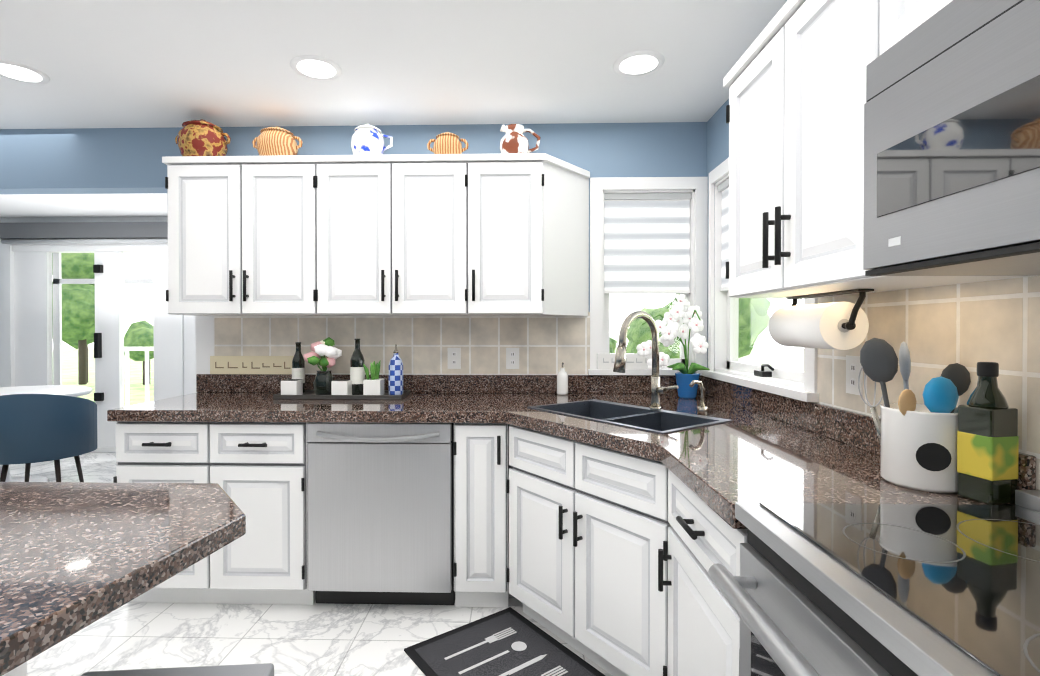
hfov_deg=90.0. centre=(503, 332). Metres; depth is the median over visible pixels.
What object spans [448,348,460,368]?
electrical outlet plate
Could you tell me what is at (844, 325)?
paper towel holder
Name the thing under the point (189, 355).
wall
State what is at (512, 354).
electrical outlet plate
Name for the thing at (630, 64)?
recessed light
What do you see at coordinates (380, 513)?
dishwasher
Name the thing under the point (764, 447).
countertop
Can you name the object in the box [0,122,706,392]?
wall
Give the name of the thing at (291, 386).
pot
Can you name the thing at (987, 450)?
olive oil bottle
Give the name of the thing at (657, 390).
faucet
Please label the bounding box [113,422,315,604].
base cabinet
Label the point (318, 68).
recessed light
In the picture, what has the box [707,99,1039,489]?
wall
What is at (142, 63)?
ceiling
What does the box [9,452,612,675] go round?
floor
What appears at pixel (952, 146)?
microwave
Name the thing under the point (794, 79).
upper cabinet
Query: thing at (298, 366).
wine bottle
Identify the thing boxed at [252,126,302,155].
decorative jar
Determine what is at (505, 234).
upper cabinet
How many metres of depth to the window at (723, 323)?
2.65 m
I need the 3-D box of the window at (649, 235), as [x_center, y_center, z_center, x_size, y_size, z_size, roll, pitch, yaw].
[0.780,-0.306,2.858,0.637,1.065,0.168,0,0,2]
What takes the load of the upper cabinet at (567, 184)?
attached to the wall at (547, 345)
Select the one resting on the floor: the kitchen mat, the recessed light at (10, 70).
the kitchen mat
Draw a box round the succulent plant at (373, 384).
[363,360,383,394]
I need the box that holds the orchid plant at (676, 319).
[636,294,709,398]
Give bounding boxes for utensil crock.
[858,338,970,492]
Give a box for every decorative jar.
[175,119,230,155]
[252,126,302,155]
[351,124,392,154]
[427,132,468,153]
[500,124,540,153]
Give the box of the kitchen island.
[0,482,245,675]
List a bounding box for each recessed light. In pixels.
[0,60,49,84]
[290,55,341,80]
[613,50,664,76]
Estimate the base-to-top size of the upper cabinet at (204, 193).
0.776 m
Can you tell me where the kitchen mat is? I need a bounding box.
[404,607,604,675]
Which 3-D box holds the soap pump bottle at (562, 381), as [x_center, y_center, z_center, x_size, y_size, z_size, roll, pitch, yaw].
[0.314,0.241,2.762,0.060,0.173,0.060,0,0,2]
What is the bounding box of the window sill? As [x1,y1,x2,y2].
[597,353,651,368]
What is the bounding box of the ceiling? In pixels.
[0,0,787,217]
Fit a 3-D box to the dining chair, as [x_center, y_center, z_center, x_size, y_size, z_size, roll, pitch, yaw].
[-3.176,0.802,3.568,0.597,0.820,0.568,0,0,2]
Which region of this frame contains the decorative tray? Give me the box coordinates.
[273,390,410,399]
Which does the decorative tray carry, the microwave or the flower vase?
the flower vase
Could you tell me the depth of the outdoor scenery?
12.35 m
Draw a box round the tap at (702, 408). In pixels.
[689,380,707,414]
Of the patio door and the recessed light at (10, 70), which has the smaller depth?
the recessed light at (10, 70)
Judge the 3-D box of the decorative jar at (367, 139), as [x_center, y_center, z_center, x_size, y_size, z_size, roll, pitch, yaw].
[-0.673,-0.968,2.665,0.212,0.200,0.170,0,0,2]
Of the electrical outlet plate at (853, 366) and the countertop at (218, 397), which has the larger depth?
the countertop at (218, 397)
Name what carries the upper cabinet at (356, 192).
attached to the wall at (547, 345)
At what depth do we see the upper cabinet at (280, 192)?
2.56 m
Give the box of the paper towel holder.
[768,289,873,349]
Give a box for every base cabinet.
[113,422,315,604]
[453,423,504,607]
[501,423,664,675]
[661,466,747,675]
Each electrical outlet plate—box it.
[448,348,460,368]
[506,348,518,368]
[846,355,862,395]
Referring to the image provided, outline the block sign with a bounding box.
[210,356,293,373]
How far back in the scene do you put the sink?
2.16 m
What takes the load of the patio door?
in the wall at (189, 355)
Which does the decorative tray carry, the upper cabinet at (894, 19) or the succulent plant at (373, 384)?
the succulent plant at (373, 384)
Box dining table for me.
[0,385,92,481]
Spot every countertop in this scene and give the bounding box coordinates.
[107,374,740,422]
[487,386,1035,528]
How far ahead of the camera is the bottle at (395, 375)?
2.65 m
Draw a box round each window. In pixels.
[588,177,707,374]
[702,157,818,401]
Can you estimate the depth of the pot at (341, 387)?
2.59 m
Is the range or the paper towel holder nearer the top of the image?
the paper towel holder
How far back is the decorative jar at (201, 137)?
2.61 m
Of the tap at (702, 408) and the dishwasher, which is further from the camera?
the dishwasher
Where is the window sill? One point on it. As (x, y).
(633, 361)
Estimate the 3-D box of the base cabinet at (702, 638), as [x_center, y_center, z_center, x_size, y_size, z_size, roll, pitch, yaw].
[0.759,0.808,1.296,0.542,0.836,0.536,0,0,2]
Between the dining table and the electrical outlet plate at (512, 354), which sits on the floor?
the dining table
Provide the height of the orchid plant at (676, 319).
0.522 m
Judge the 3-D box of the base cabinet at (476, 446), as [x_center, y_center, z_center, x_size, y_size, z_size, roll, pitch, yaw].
[-0.090,0.800,2.524,0.235,0.836,0.594,0,0,2]
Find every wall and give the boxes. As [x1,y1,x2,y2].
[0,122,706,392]
[0,217,195,394]
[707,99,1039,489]
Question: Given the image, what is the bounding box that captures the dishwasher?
[307,422,454,604]
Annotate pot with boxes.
[281,379,302,394]
[331,380,351,394]
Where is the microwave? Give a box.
[863,0,1039,275]
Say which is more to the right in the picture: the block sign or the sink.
the sink
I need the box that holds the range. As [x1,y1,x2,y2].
[708,490,1039,675]
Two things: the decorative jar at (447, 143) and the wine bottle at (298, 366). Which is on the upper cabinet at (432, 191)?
the decorative jar at (447, 143)
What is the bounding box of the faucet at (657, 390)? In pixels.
[613,311,678,409]
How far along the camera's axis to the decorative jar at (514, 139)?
2.60 m
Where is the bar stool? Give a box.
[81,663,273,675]
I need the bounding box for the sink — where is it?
[527,399,732,433]
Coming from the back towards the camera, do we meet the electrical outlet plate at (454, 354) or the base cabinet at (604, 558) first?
the electrical outlet plate at (454, 354)
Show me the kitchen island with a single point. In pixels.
(75, 557)
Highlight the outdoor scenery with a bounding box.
[52,253,803,406]
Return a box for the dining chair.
[0,394,96,481]
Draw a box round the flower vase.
[304,337,341,394]
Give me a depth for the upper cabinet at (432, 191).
2.54 m
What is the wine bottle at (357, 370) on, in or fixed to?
on the decorative tray
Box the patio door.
[0,222,183,452]
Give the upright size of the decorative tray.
0.022 m
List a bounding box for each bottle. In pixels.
[292,342,304,392]
[350,339,364,394]
[389,344,402,394]
[557,362,567,394]
[957,362,1018,504]
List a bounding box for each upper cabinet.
[162,156,241,315]
[242,155,317,315]
[318,154,393,315]
[394,154,469,315]
[470,153,545,315]
[546,154,589,315]
[723,0,1037,297]
[875,0,952,58]
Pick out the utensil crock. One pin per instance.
(918, 446)
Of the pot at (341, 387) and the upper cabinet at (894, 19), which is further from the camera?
the pot at (341, 387)
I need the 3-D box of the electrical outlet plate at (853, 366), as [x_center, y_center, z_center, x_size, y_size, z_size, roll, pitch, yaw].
[1.056,0.128,1.567,0.006,0.115,0.072,0,0,2]

